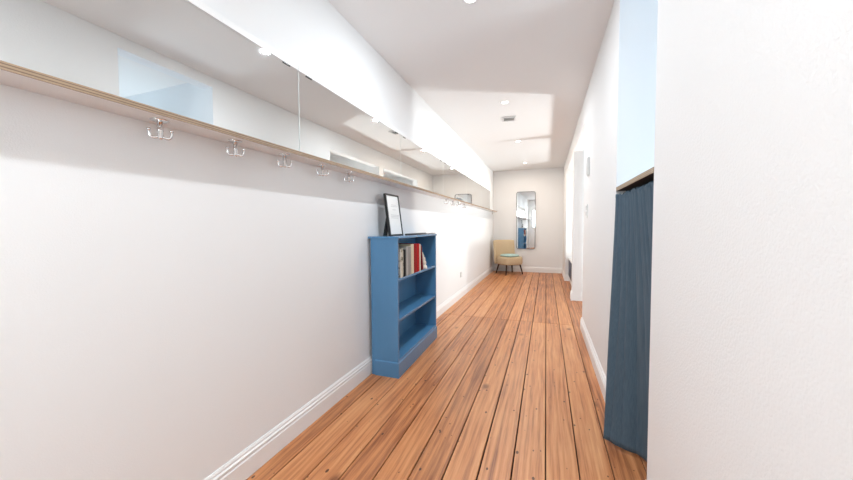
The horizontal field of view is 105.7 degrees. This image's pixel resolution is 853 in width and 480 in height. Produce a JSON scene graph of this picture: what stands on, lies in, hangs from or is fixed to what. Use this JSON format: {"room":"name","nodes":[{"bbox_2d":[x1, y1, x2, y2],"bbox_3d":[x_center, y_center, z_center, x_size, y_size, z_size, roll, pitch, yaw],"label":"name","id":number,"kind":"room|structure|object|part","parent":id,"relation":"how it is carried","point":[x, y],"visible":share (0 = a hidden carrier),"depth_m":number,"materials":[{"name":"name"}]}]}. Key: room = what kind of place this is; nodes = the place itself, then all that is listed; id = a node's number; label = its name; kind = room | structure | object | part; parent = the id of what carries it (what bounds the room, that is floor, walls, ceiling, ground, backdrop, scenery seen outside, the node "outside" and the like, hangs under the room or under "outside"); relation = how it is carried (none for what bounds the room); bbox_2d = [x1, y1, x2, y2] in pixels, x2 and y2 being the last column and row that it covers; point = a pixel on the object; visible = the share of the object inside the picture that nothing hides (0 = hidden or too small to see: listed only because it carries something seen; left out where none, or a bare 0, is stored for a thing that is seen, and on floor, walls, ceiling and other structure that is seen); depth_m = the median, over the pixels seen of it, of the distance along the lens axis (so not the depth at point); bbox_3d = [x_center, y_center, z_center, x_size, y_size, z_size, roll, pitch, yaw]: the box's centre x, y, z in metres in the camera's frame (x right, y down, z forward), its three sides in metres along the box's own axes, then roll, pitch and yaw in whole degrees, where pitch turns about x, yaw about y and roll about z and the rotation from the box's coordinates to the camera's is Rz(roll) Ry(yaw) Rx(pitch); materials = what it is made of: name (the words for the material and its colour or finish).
{"room":"hallway","nodes":[
{"label":"hallway","id":0,"kind":"room"},
{"bbox_2d":[0,0,492,479],"bbox_3d":[-0.043,-0.229,3.821,0.150,2.686,10.090,1,2,20],"label":"wall","id":1,"kind":"structure","parent":0,"point":[165,305],"depth_m":1.24,"materials":[{"name":"white paint"}]},
{"bbox_2d":[0,0,298,150],"bbox_3d":[-0.936,-0.666,1.157,0.014,0.473,1.327,1,2,20],"label":"wall mirror","id":2,"kind":"object","parent":1,"relation":"attached to","point":[173,56],"visible":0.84,"depth_m":1.15,"materials":[{"name":"silver glass"}]},
{"bbox_2d":[0,60,496,211],"bbox_3d":[0.057,-0.524,3.686,0.125,0.020,9.650,1,2,20],"label":"wall ledge","id":3,"kind":"object","parent":1,"relation":"attached to","point":[12,75],"visible":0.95,"depth_m":1.05,"materials":[{"name":"brown laminate"}]},
{"bbox_2d":[146,117,173,140],"bbox_3d":[-0.900,-0.372,1.092,0.054,0.067,0.054,0,2,6],"label":"coat hook","id":4,"kind":"object","parent":3,"relation":"attached to","point":[160,121],"visible":1,"depth_m":1.08,"materials":[{"name":"silver metal"}]},
{"bbox_3d":[-0.901,-0.401,1.091,0.054,0.009,0.054,-2,3,-39],"label":"plate","id":5,"kind":"part","parent":4,"relation":"part of","materials":[{"name":"silver metal"}]},
{"bbox_3d":[-0.900,-0.369,1.092,0.020,0.061,0.020,-2,3,-39],"label":"stem","id":6,"kind":"part","parent":4,"relation":"part of","materials":[{"name":"silver metal"}]},
{"bbox_2d":[225,139,244,156],"bbox_3d":[-0.803,-0.383,1.356,0.054,0.067,0.054,0,2,11],"label":"coat hook","id":7,"kind":"object","parent":3,"relation":"attached to","point":[235,142],"visible":1,"depth_m":1.35,"materials":[{"name":"silver metal"}]},
{"bbox_3d":[-0.803,-0.380,1.357,0.020,0.061,0.020,-2,3,-34],"label":"stem","id":8,"kind":"part","parent":7,"relation":"part of","materials":[{"name":"silver metal"}]},
{"bbox_3d":[-0.803,-0.412,1.355,0.054,0.009,0.054,-2,3,-34],"label":"plate","id":9,"kind":"part","parent":7,"relation":"part of","materials":[{"name":"silver metal"}]},
{"bbox_2d":[277,153,291,167],"bbox_3d":[-0.708,-0.394,1.612,0.054,0.067,0.054,0,2,18],"label":"coat hook","id":10,"kind":"object","parent":3,"relation":"attached to","point":[284,155],"visible":1,"depth_m":1.60,"materials":[{"name":"silver metal"}]},
{"bbox_3d":[-0.708,-0.391,1.612,0.020,0.061,0.020,-1,3,-27],"label":"stem","id":11,"kind":"part","parent":10,"relation":"part of","materials":[{"name":"silver metal"}]},
{"bbox_2d":[316,164,328,175],"bbox_3d":[-0.607,-0.406,1.886,0.054,0.067,0.054,1,2,21],"label":"coat hook","id":12,"kind":"object","parent":3,"relation":"attached to","point":[321,165],"visible":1,"depth_m":1.88,"materials":[{"name":"silver metal"}]},
{"bbox_2d":[344,171,353,181],"bbox_3d":[-0.513,-0.416,2.138,0.054,0.067,0.054,1,3,23],"label":"coat hook","id":13,"kind":"object","parent":3,"relation":"attached to","point":[348,172],"visible":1,"depth_m":2.13,"materials":[{"name":"silver metal"}]},
{"bbox_2d":[186,0,489,190],"bbox_3d":[-0.041,-1.019,3.568,0.014,0.029,9.157,1,2,20],"label":"rail","id":14,"kind":"object","parent":1,"relation":"attached to","point":[196,3],"visible":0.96,"depth_m":1.73,"materials":[{"name":"white metal"}]},
{"bbox_2d":[204,266,493,479],"bbox_3d":[0.041,0.929,3.839,0.018,0.130,9.850,1,2,20],"label":"baseboard","id":15,"kind":"structure","parent":1,"relation":"attached to","point":[243,465],"depth_m":1.79,"materials":[{"name":"white wood"}]},
{"bbox_2d":[298,71,400,181],"bbox_3d":[-0.474,-0.719,2.405,0.014,0.473,1.327,1,2,20],"label":"wall mirror","id":16,"kind":"object","parent":1,"relation":"attached to","point":[331,128],"visible":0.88,"depth_m":2.16,"materials":[{"name":"silver glass"}]},
{"bbox_2d":[400,135,442,194],"bbox_3d":[-0.013,-0.772,3.652,0.014,0.473,1.327,1,2,20],"label":"wall mirror","id":17,"kind":"object","parent":1,"relation":"attached to","point":[419,168],"visible":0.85,"depth_m":3.50,"materials":[{"name":"silver glass"}]},
{"bbox_2d":[443,162,465,201],"bbox_3d":[0.449,-0.825,4.899,0.014,0.473,1.327,1,2,20],"label":"wall mirror","id":18,"kind":"object","parent":1,"relation":"attached to","point":[454,182],"visible":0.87,"depth_m":4.75,"materials":[{"name":"silver glass"}]},
{"bbox_2d":[466,176,480,205],"bbox_3d":[0.911,-0.878,6.146,0.014,0.473,1.327,1,2,20],"label":"wall mirror","id":19,"kind":"object","parent":1,"relation":"attached to","point":[473,189],"visible":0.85,"depth_m":6.05,"materials":[{"name":"silver glass"}]},
{"bbox_2d":[481,186,489,208],"bbox_3d":[1.345,-0.928,7.320,0.014,0.473,1.170,1,2,20],"label":"wall mirror","id":20,"kind":"object","parent":1,"relation":"attached to","point":[485,194],"visible":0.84,"depth_m":7.26,"materials":[{"name":"silver glass"}]},
{"bbox_2d":[246,271,646,479],"bbox_3d":[1.923,1.073,3.149,4.070,0.120,10.050,1,2,20],"label":"floor","id":21,"kind":"structure","parent":0,"point":[507,387],"depth_m":2.01,"materials":[{"name":"brown wood"}]},
{"bbox_2d":[368,234,436,378],"bbox_3d":[-0.171,0.493,2.923,0.252,1.078,0.967,1,2,19],"label":"bookcase","id":22,"kind":"object","parent":21,"relation":"on","point":[403,310],"visible":0.91,"depth_m":2.51,"materials":[{"name":"blue paint"}]},
{"bbox_3d":[-0.319,0.521,2.480,0.226,1.060,0.020,1,2,19],"label":"panel","id":23,"kind":"part","parent":22,"relation":"part of","materials":[{"name":"blue paint"}]},
{"bbox_2d":[383,193,402,235],"bbox_3d":[-0.285,-0.207,2.696,0.090,0.345,0.235,1,3,21],"label":"picture frame","id":24,"kind":"object","parent":22,"relation":"on","point":[393,222],"visible":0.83,"depth_m":2.67,"materials":[{"name":"black paint"}]},
{"bbox_2d":[398,249,401,277],"bbox_3d":[-0.272,0.182,2.528,0.165,0.222,0.025,1,2,19],"label":"book","id":25,"kind":"object","parent":22,"relation":"on","point":[399,250],"visible":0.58,"depth_m":2.49,"materials":[{"name":"white paper"}]},
{"bbox_2d":[398,248,402,276],"bbox_3d":[-0.264,0.178,2.558,0.170,0.226,0.034,1,2,19],"label":"book","id":26,"kind":"object","parent":22,"relation":"on","point":[398,248],"visible":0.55,"depth_m":2.52,"materials":[{"name":"paper"}]},
{"bbox_2d":[398,246,407,275],"bbox_3d":[-0.234,0.170,2.648,0.173,0.236,0.048,1,2,19],"label":"book","id":27,"kind":"object","parent":22,"relation":"on","point":[403,247],"visible":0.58,"depth_m":2.61,"materials":[{"name":"grey paper"}]},
{"bbox_2d":[403,249,405,276],"bbox_3d":[-0.242,0.182,2.597,0.155,0.215,0.050,1,2,19],"label":"book","id":28,"kind":"object","parent":22,"relation":"on","point":[404,250],"visible":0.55,"depth_m":2.56,"materials":[{"name":"black paper"}]},
{"bbox_2d":[398,244,413,273],"bbox_3d":[-0.195,0.159,2.759,0.173,0.248,0.060,1,2,19],"label":"book","id":29,"kind":"object","parent":22,"relation":"on","point":[408,245],"visible":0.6,"depth_m":2.72,"materials":[{"name":"beige paper"}]},
{"bbox_3d":[-0.266,0.486,2.956,0.006,1.030,0.915,1,2,19],"label":"panel","id":30,"kind":"part","parent":22,"relation":"part of","materials":[{"name":"blue paint"}]},
{"bbox_2d":[399,243,416,272],"bbox_3d":[-0.174,0.155,2.822,0.175,0.250,0.070,1,2,19],"label":"book","id":31,"kind":"object","parent":22,"relation":"on","point":[415,244],"visible":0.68,"depth_m":2.79,"materials":[{"name":"red paper"}]},
{"bbox_2d":[408,247,410,274],"bbox_3d":[-0.214,0.170,2.700,0.171,0.230,0.060,1,2,19],"label":"book","id":32,"kind":"object","parent":22,"relation":"on","point":[409,248],"visible":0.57,"depth_m":2.66,"materials":[{"name":"grey paper"}]},
{"bbox_3d":[-0.163,0.287,2.912,0.214,0.020,0.915,1,2,19],"label":"shelf","id":33,"kind":"part","parent":22,"relation":"part of","materials":[{"name":"blue paint"}]},
{"bbox_3d":[-0.162,0.597,2.924,0.214,0.020,0.915,1,2,19],"label":"shelf","id":34,"kind":"part","parent":22,"relation":"part of","materials":[{"name":"blue paint"}]},
{"bbox_2d":[417,243,419,271],"bbox_3d":[-0.151,0.154,2.887,0.175,0.246,0.062,1,2,19],"label":"book","id":35,"kind":"object","parent":22,"relation":"on","point":[418,269],"visible":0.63,"depth_m":2.85,"materials":[{"name":"red paper"}]},
{"bbox_2d":[405,232,433,235],"bbox_3d":[-0.046,-0.060,3.004,0.032,0.016,0.785,1,2,19],"label":"rod","id":36,"kind":"object","parent":22,"relation":"on","point":[425,232],"visible":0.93,"depth_m":2.86,"materials":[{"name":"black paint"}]},
{"bbox_2d":[419,244,420,270],"bbox_3d":[-0.134,0.155,2.929,0.171,0.240,0.026,1,2,19],"label":"book","id":37,"kind":"object","parent":22,"relation":"on","point":[419,244],"visible":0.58,"depth_m":2.90,"materials":[{"name":"beige paper"}]},
{"bbox_2d":[421,245,422,269],"bbox_3d":[-0.115,0.161,2.977,0.165,0.226,0.070,1,2,19],"label":"book","id":38,"kind":"object","parent":22,"relation":"on","point":[421,245],"visible":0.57,"depth_m":2.95,"materials":[{"name":"red paper"}]},
{"bbox_2d":[422,252,426,268],"bbox_3d":[-0.037,0.191,3.070,0.088,0.158,0.088,1,2,20],"label":"ornament","id":39,"kind":"object","parent":22,"relation":"on","point":[424,261],"visible":0.48,"depth_m":3.05,"materials":[{"name":"beige ceramic"}]},
{"bbox_3d":[-0.010,0.484,3.362,0.226,1.060,0.020,1,2,19],"label":"panel","id":40,"kind":"part","parent":22,"relation":"part of","materials":[{"name":"blue paint"}]},
{"bbox_2d":[493,240,522,274],"bbox_3d":[1.998,0.413,7.904,0.610,0.818,0.642,-1,2,-20],"label":"slipper chair","id":41,"kind":"object","parent":21,"relation":"on","point":[500,247],"visible":0.91,"depth_m":7.96,"materials":[{"name":"beige fabric"}]},
{"bbox_3d":[1.924,0.283,8.104,0.610,0.575,0.206,-1,2,-20],"label":"backrest","id":42,"kind":"part","parent":41,"relation":"part of","materials":[{"name":"beige fabric"}]},
{"bbox_2d":[500,254,518,256],"bbox_3d":[2.006,0.364,7.794,0.400,0.060,0.380,-2,3,-28],"label":"cushion","id":43,"kind":"object","parent":41,"relation":"on","point":[503,255],"visible":1,"depth_m":7.66,"materials":[{"name":"teal fabric"}]},
{"bbox_3d":[2.016,0.488,7.860,0.550,0.194,0.540,-1,2,-20],"label":"seat","id":44,"kind":"part","parent":41,"relation":"part of","materials":[{"name":"beige fabric"}]},
{"bbox_2d":[568,257,571,283],"bbox_3d":[2.877,0.648,5.886,0.450,0.497,1.743,1,2,20],"label":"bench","id":45,"kind":"object","parent":21,"relation":"on","point":[569,258],"visible":0.2,"depth_m":6.25,"materials":[{"name":"white"}]},
{"bbox_2d":[616,167,653,190],"bbox_3d":[1.279,0.393,1.512,0.581,1.378,0.718,1,2,20],"label":"shelf","id":46,"kind":"object","parent":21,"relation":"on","point":[647,176],"visible":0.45,"depth_m":1.54,"materials":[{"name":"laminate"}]},
{"bbox_2d":[603,181,653,461],"bbox_3d":[1.004,0.400,1.612,0.164,1.316,0.705,0,2,12],"label":"curtain","id":47,"kind":"object","parent":46,"relation":"hanging from","point":[628,358],"visible":0.75,"depth_m":1.64,"materials":[{"name":"blue fabric"}]},
{"bbox_2d":[328,0,613,171],"bbox_3d":[1.859,-1.610,3.059,4.220,0.120,10.090,1,2,20],"label":"ceiling","id":48,"kind":"structure","parent":0,"point":[463,60],"depth_m":2.75,"materials":[{"name":"white paint"}]},
{"bbox_2d":[463,0,476,3],"bbox_3d":[0.273,-1.496,2.002,0.094,0.006,0.094,1,2,20],"label":"recessed light","id":49,"kind":"object","parent":48,"relation":"in","point":[465,1],"visible":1,"depth_m":2.03,"materials":[{"name":"white plastic"}]},
{"bbox_2d":[502,116,515,121],"bbox_3d":[1.080,-1.585,4.228,0.170,0.018,0.170,0,2,13],"label":"ceiling vent","id":50,"kind":"object","parent":48,"relation":"in","point":[506,118],"visible":1,"depth_m":4.22,"materials":[{"name":"white plastic"}]},
{"bbox_2d":[493,167,572,272],"bbox_3d":[3.664,-0.407,7.761,4.071,2.686,0.120,1,2,20],"label":"wall","id":51,"kind":"structure","parent":0,"point":[547,183],"depth_m":8.03,"materials":[{"name":"white paint"}]},
{"bbox_2d":[516,191,535,248],"bbox_3d":[2.493,-0.493,8.109,0.456,1.440,0.022,1,3,21],"label":"wall mirror","id":52,"kind":"object","parent":51,"relation":"attached to","point":[526,201],"visible":1,"depth_m":8.11,"materials":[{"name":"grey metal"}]},
{"bbox_2d":[494,266,561,272],"bbox_3d":[2.527,0.741,8.158,1.642,0.130,0.018,1,2,20],"label":"baseboard","id":53,"kind":"structure","parent":51,"relation":"attached to","point":[500,268],"depth_m":8.12,"materials":[{"name":"white"}]},
{"bbox_2d":[581,147,584,292],"bbox_3d":[3.397,-0.312,4.615,2.148,2.615,0.130,1,2,20],"label":"door frame","id":54,"kind":"structure","parent":0,"point":[584,147],"depth_m":4.92,"materials":[{"name":"white paint"}]},
{"bbox_2d":[640,0,657,173],"bbox_3d":[2.267,-0.182,1.560,2.148,2.615,0.100,1,2,20],"label":"wall","id":55,"kind":"structure","parent":0,"point":[650,20],"depth_m":1.84,"materials":[{"name":"white paint"}]},
{"bbox_2d":[563,0,852,479],"bbox_3d":[1.661,-0.246,3.190,0.120,2.615,9.850,1,2,20],"label":"wall","id":56,"kind":"structure","parent":0,"point":[751,362],"depth_m":0.69,"materials":[{"name":"white paint"}]},
{"bbox_2d":[564,275,568,280],"bbox_3d":[2.967,0.795,6.780,0.140,0.130,0.018,1,2,20],"label":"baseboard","id":57,"kind":"structure","parent":56,"relation":"attached to","point":[566,277],"depth_m":6.78,"materials":[{"name":"white"}]},
{"bbox_2d":[562,268,605,400],"bbox_3d":[1.602,0.945,3.262,0.018,0.130,9.850,1,2,20],"label":"baseboard","id":58,"kind":"structure","parent":56,"relation":"attached to","point":[600,375],"depth_m":2.62,"materials":[{"name":"white wood"}]},
{"bbox_2d":[585,204,587,217],"bbox_3d":[1.612,-0.293,3.254,0.016,0.135,0.084,1,2,20],"label":"light switch","id":59,"kind":"object","parent":56,"relation":"attached to","point":[586,206],"visible":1,"depth_m":3.23,"materials":[{"name":"white plastic"}]},
{"bbox_2d":[586,157,589,175],"bbox_3d":[1.569,-0.714,3.145,0.030,0.175,0.090,1,2,20],"label":"intercom","id":60,"kind":"object","parent":56,"relation":"attached to","point":[588,158],"visible":1,"depth_m":3.11,"materials":[{"name":"white plastic"}]},
{"bbox_2d":[616,0,643,186],"bbox_3d":[1.058,-0.846,1.541,0.119,1.096,0.721,1,2,20],"label":"window","id":61,"kind":"structure","parent":56,"relation":"attached to","point":[631,11],"depth_m":1.88,"materials":[{"name":"glass"}]}
]}

